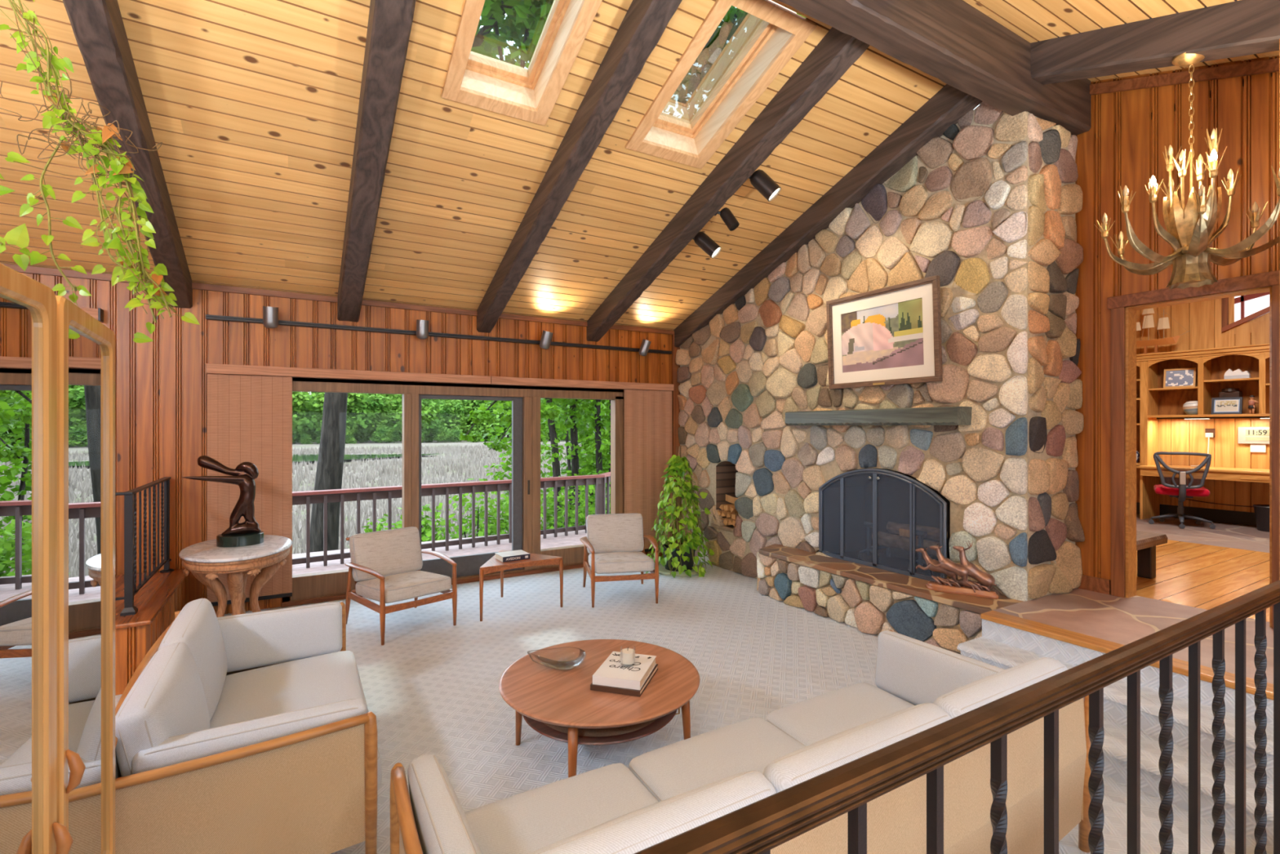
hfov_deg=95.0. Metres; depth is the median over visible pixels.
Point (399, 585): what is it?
seat cushion
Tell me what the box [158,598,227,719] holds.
cushion
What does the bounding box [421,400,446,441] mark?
tree
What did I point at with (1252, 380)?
shelf
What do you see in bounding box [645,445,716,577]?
pothos plant
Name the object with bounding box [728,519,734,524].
log
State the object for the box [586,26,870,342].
ceiling beam
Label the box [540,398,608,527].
maple tree
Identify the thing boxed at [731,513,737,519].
log
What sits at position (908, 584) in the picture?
hearth slab
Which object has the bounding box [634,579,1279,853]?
stair railing
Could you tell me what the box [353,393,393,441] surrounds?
tree
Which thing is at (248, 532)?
bronze sculpture
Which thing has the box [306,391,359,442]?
tree
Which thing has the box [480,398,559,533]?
maple tree
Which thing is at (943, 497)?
lining
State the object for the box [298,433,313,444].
bush
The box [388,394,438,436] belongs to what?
tree
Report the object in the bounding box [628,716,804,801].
seat cushion
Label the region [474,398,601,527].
maple tree
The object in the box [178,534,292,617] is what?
console table
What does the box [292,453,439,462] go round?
water
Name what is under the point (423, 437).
bush
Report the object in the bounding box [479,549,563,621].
table
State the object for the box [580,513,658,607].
lounge chair
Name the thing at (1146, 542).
bench
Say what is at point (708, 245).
spotlight
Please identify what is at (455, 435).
bush
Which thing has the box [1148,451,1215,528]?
office chair
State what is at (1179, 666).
trim
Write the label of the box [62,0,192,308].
ceiling beam
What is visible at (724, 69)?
window
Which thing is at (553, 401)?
tree
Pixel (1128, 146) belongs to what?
wall
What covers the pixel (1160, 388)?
shelf
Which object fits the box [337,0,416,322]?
ceiling beam
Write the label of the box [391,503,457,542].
shrub
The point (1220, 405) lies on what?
photo
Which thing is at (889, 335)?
framed picture
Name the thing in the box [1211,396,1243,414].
picture frame
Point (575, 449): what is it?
maple tree
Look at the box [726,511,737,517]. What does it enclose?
log
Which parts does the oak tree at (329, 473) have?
crown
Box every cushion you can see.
[115,642,210,777]
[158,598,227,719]
[209,650,382,789]
[349,526,422,581]
[355,570,451,603]
[464,762,658,853]
[528,770,776,853]
[586,513,643,553]
[588,551,654,573]
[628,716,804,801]
[763,702,951,792]
[764,682,914,746]
[933,657,1067,718]
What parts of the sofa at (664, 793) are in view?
post, panel, arm rail, panel, panel, post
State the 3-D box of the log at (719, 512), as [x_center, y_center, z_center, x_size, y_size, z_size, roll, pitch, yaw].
[1.137,1.088,7.427,0.340,0.076,0.066,0,0,-30]
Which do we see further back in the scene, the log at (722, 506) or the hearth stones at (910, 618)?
the log at (722, 506)
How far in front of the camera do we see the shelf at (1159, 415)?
7.77 m
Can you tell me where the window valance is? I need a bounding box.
[205,363,673,391]
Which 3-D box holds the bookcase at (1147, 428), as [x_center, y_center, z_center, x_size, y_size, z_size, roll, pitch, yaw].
[7.131,0.175,8.674,0.360,2.211,0.715,0,0,-30]
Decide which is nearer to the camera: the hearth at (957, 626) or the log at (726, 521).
the hearth at (957, 626)
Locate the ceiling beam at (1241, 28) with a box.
[1030,0,1279,84]
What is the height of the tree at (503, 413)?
18.412 m
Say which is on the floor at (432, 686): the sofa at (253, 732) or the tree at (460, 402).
the sofa at (253, 732)
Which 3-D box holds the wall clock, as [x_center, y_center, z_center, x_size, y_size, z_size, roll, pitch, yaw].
[7.992,0.110,7.570,0.023,0.220,0.400,0,0,-30]
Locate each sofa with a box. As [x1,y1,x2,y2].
[115,598,382,853]
[390,630,1090,853]
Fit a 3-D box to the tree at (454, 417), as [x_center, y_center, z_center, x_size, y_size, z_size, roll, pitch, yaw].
[-60.953,-1.810,191.101,10.636,14.969,11.658,0,0,-36]
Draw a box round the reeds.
[292,443,606,554]
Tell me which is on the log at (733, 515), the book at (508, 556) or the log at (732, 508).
the log at (732, 508)
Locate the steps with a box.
[956,618,1273,847]
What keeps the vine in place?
hanging from the ceiling at (252, 105)
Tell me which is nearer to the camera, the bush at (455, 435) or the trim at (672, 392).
the trim at (672, 392)
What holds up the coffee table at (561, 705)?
on the floor at (432, 686)
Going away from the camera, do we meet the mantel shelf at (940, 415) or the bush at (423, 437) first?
the mantel shelf at (940, 415)
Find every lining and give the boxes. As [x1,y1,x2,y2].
[715,461,737,527]
[881,468,950,559]
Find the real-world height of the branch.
2.463 m
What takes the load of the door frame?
in the wall at (1128, 146)
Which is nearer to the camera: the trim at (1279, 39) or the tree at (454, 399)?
the trim at (1279, 39)
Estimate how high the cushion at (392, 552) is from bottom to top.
0.408 m
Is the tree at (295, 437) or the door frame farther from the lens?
the tree at (295, 437)
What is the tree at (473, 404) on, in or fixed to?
on the ground
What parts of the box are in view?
lid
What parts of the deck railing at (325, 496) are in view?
cap rail, post, cap rail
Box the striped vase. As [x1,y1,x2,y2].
[1182,400,1197,414]
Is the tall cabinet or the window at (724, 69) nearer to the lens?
the tall cabinet
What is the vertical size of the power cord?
0.126 m
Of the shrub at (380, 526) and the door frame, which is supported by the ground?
the shrub at (380, 526)
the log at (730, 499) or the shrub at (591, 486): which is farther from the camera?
the shrub at (591, 486)
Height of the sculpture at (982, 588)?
0.461 m
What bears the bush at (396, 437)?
on the ground
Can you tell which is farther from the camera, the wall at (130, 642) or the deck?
the deck
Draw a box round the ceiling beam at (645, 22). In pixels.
[476,0,682,333]
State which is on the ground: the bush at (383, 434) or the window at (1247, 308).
the bush at (383, 434)
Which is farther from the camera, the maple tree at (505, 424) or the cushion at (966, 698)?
the maple tree at (505, 424)
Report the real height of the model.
0.721 m
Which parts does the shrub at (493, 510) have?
stem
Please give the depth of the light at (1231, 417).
7.72 m
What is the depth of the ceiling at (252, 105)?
4.50 m
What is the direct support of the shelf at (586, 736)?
attached to the coffee table at (561, 705)
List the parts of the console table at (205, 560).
scroll leg, scroll leg, scroll leg, scroll leg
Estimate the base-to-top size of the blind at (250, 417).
2.130 m
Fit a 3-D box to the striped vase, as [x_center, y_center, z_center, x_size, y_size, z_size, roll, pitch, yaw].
[7.546,-0.261,7.987,0.236,0.190,0.236,0,0,-30]
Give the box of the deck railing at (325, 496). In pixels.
[292,471,610,568]
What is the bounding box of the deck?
[292,529,586,574]
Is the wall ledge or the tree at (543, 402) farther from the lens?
the tree at (543, 402)
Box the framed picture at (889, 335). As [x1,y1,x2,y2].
[826,275,942,389]
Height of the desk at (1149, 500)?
0.740 m
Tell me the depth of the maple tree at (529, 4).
10.62 m
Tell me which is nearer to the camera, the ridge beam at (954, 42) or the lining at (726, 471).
the ridge beam at (954, 42)
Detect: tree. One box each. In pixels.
[292,391,315,443]
[292,399,317,444]
[302,394,317,440]
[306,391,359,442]
[310,0,553,552]
[310,391,347,442]
[346,392,376,442]
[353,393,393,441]
[355,393,402,442]
[371,393,402,438]
[386,394,422,441]
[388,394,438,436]
[390,394,444,435]
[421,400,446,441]
[429,399,447,440]
[439,399,468,433]
[439,399,468,441]
[453,399,471,435]
[457,400,484,434]
[466,403,502,441]
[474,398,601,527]
[475,0,554,67]
[478,400,506,435]
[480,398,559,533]
[492,401,511,439]
[512,0,804,26]
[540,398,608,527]
[540,400,548,429]
[541,405,563,440]
[542,398,608,526]
[551,400,564,429]
[562,399,609,524]
[564,399,610,490]
[578,403,608,494]
[595,17,805,508]
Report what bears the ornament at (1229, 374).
on the hutch
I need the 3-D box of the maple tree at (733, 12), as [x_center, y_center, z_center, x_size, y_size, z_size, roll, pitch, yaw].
[1.505,-3.641,10.287,6.322,13.973,6.852,0,0,-41]
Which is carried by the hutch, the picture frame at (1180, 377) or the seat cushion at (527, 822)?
the picture frame at (1180, 377)
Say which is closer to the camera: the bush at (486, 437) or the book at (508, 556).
the book at (508, 556)
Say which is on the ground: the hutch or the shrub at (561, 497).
the shrub at (561, 497)
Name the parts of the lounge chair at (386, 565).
leg, rail, arm, leg, rail, arm, rail, leg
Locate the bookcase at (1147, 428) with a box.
[1136,360,1158,502]
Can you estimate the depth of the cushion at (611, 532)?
6.32 m
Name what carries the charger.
attached to the wall at (1202, 319)
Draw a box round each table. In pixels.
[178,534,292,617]
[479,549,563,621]
[498,639,699,777]
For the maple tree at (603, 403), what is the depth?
20.24 m
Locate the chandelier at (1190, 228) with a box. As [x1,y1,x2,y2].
[1095,52,1279,288]
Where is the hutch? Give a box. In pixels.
[1136,342,1269,417]
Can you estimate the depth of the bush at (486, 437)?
188.78 m
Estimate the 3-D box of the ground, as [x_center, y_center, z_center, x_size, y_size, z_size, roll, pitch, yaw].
[-53.673,4.000,150.768,380.000,1.869,300.000,0,0,-30]
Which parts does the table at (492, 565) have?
leg, leg, leg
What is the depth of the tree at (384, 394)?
214.51 m
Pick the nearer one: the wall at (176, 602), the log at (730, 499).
the wall at (176, 602)
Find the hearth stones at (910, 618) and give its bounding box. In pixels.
[756,551,982,654]
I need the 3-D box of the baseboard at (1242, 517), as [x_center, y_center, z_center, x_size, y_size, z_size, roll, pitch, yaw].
[8.186,1.196,7.237,0.045,0.170,6.200,0,0,-30]
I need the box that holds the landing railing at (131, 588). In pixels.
[115,476,173,616]
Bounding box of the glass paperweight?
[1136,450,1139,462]
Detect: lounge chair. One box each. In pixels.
[345,526,457,644]
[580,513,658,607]
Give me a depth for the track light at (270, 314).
6.18 m
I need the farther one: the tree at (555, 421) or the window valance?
the tree at (555, 421)
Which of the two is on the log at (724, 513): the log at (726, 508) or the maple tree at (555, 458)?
the log at (726, 508)
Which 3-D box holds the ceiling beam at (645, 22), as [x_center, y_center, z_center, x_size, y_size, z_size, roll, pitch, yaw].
[-0.689,-1.980,4.841,0.165,1.800,4.328,0,0,-30]
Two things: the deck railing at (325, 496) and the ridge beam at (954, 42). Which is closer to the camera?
the ridge beam at (954, 42)
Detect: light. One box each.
[205,306,671,355]
[1156,416,1269,418]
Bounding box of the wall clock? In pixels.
[1237,426,1269,444]
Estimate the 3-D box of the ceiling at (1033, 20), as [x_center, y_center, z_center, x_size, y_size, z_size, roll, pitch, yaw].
[1.290,-1.651,-0.321,9.100,2.209,6.358,0,0,-30]
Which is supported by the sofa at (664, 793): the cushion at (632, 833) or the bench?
the cushion at (632, 833)
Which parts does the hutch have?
arched rail, cornice, panel, arched rail, arched rail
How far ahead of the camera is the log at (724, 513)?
7.28 m
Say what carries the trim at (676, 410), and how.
attached to the wall at (161, 384)
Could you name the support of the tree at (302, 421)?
on the ground
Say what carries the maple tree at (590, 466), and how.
on the ground
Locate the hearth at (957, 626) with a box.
[760,558,982,653]
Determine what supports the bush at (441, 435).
on the ground
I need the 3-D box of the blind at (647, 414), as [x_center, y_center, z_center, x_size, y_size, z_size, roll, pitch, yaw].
[0.112,0.580,7.757,0.735,2.130,0.020,0,0,-30]
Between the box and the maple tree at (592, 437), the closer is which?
the box
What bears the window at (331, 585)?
in the wall at (161, 384)
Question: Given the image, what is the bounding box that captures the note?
[1250,444,1265,452]
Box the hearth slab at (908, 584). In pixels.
[759,543,1023,613]
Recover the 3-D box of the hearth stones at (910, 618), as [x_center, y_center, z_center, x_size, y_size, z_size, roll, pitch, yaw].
[1.821,1.539,5.249,0.450,0.419,2.593,0,0,-21]
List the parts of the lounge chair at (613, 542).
leg, rail, arm, leg, rail, leg, arm, leg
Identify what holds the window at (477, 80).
attached to the ceiling at (252, 105)
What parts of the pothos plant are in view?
pot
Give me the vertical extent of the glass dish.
0.087 m
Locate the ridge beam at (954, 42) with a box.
[777,0,1090,135]
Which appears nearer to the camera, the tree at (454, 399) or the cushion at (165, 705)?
the cushion at (165, 705)
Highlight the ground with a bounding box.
[292,435,585,554]
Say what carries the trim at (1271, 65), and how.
attached to the wall at (1128, 146)
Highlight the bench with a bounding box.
[1136,530,1168,578]
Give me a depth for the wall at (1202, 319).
7.97 m
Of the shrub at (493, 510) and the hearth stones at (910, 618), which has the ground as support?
the shrub at (493, 510)
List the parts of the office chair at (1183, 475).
leg, leg, seat, frame, silver plate, leg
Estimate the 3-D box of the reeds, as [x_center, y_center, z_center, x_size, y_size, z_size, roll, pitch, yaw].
[-17.627,3.798,77.697,145.558,2.291,128.627,0,0,-30]
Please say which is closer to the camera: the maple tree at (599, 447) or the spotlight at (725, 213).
the spotlight at (725, 213)
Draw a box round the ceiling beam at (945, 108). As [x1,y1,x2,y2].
[673,84,982,347]
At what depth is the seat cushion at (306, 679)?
3.11 m
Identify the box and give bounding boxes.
[1218,387,1242,397]
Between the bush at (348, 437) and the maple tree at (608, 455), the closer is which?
the maple tree at (608, 455)
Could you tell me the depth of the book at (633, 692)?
2.94 m
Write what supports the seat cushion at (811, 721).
on the sofa at (664, 793)
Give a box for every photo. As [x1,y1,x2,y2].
[1165,369,1193,386]
[1213,398,1239,412]
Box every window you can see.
[281,377,623,607]
[441,0,602,125]
[625,0,816,168]
[1221,291,1269,332]
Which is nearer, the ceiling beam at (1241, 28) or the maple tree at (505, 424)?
the ceiling beam at (1241, 28)
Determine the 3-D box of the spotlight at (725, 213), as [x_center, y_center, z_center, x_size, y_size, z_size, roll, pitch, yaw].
[0.791,-1.909,5.396,0.246,0.215,0.116,0,0,18]
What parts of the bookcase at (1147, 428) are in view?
panel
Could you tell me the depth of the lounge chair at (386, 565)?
5.16 m
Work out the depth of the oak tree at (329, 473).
12.74 m
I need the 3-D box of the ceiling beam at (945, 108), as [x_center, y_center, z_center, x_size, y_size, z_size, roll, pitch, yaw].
[1.635,-1.980,6.205,0.200,1.800,4.328,0,0,-30]
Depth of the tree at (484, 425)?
187.56 m
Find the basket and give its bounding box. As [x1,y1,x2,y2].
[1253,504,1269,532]
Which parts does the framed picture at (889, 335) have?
title plate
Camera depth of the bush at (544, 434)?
191.61 m
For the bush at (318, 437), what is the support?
on the ground
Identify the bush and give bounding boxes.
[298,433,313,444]
[315,431,320,443]
[345,433,356,443]
[370,423,395,442]
[385,426,400,442]
[421,431,425,442]
[431,424,451,442]
[445,427,462,442]
[470,431,482,442]
[481,429,497,441]
[540,430,549,441]
[556,429,569,440]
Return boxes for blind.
[207,373,292,605]
[623,389,671,551]
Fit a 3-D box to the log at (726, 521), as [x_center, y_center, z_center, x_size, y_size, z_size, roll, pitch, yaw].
[1.195,1.172,7.322,0.341,0.092,0.089,0,0,-30]
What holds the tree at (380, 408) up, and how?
on the ground
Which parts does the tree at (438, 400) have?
crown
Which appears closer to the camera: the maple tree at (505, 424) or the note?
the note
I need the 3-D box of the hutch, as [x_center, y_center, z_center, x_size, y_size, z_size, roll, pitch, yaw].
[7.539,-0.583,7.959,0.400,0.899,3.100,0,0,-30]
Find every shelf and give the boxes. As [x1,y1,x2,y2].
[522,710,676,745]
[785,406,972,425]
[1147,413,1269,417]
[1148,386,1197,391]
[1204,377,1258,382]
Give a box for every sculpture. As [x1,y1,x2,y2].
[180,455,263,546]
[915,540,999,599]
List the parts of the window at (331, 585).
sliding sash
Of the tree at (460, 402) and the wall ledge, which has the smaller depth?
the wall ledge
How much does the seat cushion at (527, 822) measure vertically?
0.223 m
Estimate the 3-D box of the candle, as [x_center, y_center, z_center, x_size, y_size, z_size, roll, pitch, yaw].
[-0.065,1.212,3.104,0.082,0.091,0.082,0,0,-30]
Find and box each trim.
[0,262,674,334]
[671,334,679,542]
[671,391,672,536]
[711,523,733,532]
[980,610,1273,700]
[1089,57,1279,95]
[1279,39,1279,579]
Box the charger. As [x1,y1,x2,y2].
[1204,428,1214,453]
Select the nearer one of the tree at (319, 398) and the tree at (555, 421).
the tree at (319, 398)
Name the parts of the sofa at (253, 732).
panel, rail, post, panel, arm rail, panel, post, post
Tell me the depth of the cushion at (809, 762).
1.80 m
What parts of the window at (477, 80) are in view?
sash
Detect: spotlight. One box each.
[693,231,721,257]
[714,207,739,231]
[748,168,781,201]
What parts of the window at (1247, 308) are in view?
trim, sill, pane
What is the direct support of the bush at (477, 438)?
on the ground
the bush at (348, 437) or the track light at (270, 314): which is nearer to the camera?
the track light at (270, 314)
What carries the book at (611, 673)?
on the book at (633, 692)
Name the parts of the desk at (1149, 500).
panel, drawer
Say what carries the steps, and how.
on the floor at (432, 686)
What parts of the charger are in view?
socket plate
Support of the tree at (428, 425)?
on the ground
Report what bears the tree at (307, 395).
on the ground
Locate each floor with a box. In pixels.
[115,557,1273,853]
[115,568,186,629]
[983,513,1273,684]
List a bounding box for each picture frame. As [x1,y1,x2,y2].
[1163,367,1195,387]
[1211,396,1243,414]
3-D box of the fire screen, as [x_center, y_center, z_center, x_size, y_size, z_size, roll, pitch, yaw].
[2.141,0.830,5.346,0.060,0.903,1.345,0,0,-30]
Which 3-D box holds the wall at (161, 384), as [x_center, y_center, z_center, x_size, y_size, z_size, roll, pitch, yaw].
[-2.607,0.200,6.320,9.300,3.500,0.160,0,0,-30]
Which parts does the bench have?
leg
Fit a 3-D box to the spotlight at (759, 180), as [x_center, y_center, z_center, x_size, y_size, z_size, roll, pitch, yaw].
[1.045,-2.072,5.037,0.326,0.271,0.144,0,0,13]
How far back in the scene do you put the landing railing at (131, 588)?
4.44 m
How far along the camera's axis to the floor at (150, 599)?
4.44 m
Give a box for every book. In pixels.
[494,549,529,562]
[590,663,657,696]
[592,651,656,689]
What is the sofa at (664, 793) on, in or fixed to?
on the floor at (432, 686)
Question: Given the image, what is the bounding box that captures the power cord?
[1176,497,1253,506]
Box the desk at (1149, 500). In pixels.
[1136,464,1269,519]
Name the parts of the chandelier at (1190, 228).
bulb, bulb, bulb, arm, arm, bulb, arm, arm, bulb, arm, bulb, arm, chain, arm, bulb, bulb, arm, bulb, bulb, arm, bulb, arm, arm, arm, bulb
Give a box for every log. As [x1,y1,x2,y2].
[717,510,730,515]
[719,503,734,510]
[721,511,730,516]
[723,517,732,525]
[724,504,734,511]
[725,494,737,503]
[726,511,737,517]
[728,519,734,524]
[729,506,737,512]
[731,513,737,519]
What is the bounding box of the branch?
[458,400,562,452]
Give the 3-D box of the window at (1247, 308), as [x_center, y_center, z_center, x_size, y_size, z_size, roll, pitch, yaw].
[8.183,-1.610,7.317,0.110,0.680,1.340,0,0,-30]
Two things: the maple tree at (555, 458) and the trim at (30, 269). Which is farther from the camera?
the maple tree at (555, 458)
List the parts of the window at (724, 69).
pane, sash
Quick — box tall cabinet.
[0,262,115,853]
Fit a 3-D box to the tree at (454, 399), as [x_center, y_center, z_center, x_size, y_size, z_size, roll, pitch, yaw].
[-68.545,-7.117,237.149,21.594,27.147,19.670,0,0,10]
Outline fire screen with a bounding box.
[818,468,946,581]
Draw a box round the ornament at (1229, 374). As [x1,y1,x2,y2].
[1223,368,1250,379]
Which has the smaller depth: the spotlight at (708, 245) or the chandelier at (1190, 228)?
the chandelier at (1190, 228)
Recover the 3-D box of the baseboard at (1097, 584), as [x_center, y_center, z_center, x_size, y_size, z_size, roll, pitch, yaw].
[5.064,1.226,1.977,0.020,0.110,6.285,0,0,-30]
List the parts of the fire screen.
screen panel, screen panel, screen panel, screen panel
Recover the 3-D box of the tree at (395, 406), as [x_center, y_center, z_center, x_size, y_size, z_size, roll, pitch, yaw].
[-78.521,-3.799,197.077,14.448,19.940,15.861,0,0,31]
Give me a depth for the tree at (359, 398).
173.59 m
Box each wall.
[21,272,671,614]
[115,625,145,695]
[145,577,185,654]
[675,101,1084,601]
[1075,55,1279,594]
[1136,296,1269,512]
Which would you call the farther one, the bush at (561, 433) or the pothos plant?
the bush at (561, 433)
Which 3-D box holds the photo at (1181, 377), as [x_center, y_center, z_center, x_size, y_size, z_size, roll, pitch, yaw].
[7.463,-0.676,8.116,0.001,0.226,0.286,15,-9,-37]
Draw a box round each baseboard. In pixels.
[1077,574,1110,594]
[1136,502,1256,525]
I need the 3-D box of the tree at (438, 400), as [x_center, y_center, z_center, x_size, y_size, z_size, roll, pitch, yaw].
[-70.844,-2.404,203.894,11.262,16.333,13.392,0,0,23]
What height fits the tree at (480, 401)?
18.373 m
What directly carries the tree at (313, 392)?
on the ground
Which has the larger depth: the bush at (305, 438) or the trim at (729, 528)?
the bush at (305, 438)
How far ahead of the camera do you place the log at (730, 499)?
7.31 m
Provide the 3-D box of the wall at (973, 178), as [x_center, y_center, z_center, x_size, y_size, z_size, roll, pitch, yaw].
[1.747,-0.446,6.107,0.765,4.432,4.534,0,0,-41]
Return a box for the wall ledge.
[79,306,103,322]
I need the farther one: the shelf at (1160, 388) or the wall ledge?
the shelf at (1160, 388)
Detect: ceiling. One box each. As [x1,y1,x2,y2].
[0,0,946,330]
[963,0,1279,81]
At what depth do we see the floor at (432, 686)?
4.30 m
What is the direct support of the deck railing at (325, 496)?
on the deck
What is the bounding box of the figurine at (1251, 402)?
[1248,395,1258,413]
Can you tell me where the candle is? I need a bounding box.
[620,647,635,664]
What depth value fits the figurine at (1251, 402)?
7.45 m
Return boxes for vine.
[0,0,199,342]
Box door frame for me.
[1106,270,1279,628]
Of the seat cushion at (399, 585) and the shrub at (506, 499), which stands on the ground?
the shrub at (506, 499)
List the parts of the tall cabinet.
door glass, door frame, knob, knob, door frame, door glass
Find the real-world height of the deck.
0.035 m
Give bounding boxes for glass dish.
[527,646,586,670]
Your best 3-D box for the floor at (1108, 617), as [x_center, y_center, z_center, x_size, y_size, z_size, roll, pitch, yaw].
[2.870,1.565,2.321,14.500,0.569,9.300,0,0,-30]
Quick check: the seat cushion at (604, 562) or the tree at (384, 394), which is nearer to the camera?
the seat cushion at (604, 562)
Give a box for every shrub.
[347,513,427,546]
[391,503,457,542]
[421,478,508,541]
[467,490,554,537]
[540,470,610,529]
[557,468,610,528]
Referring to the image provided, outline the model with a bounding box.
[1136,307,1189,354]

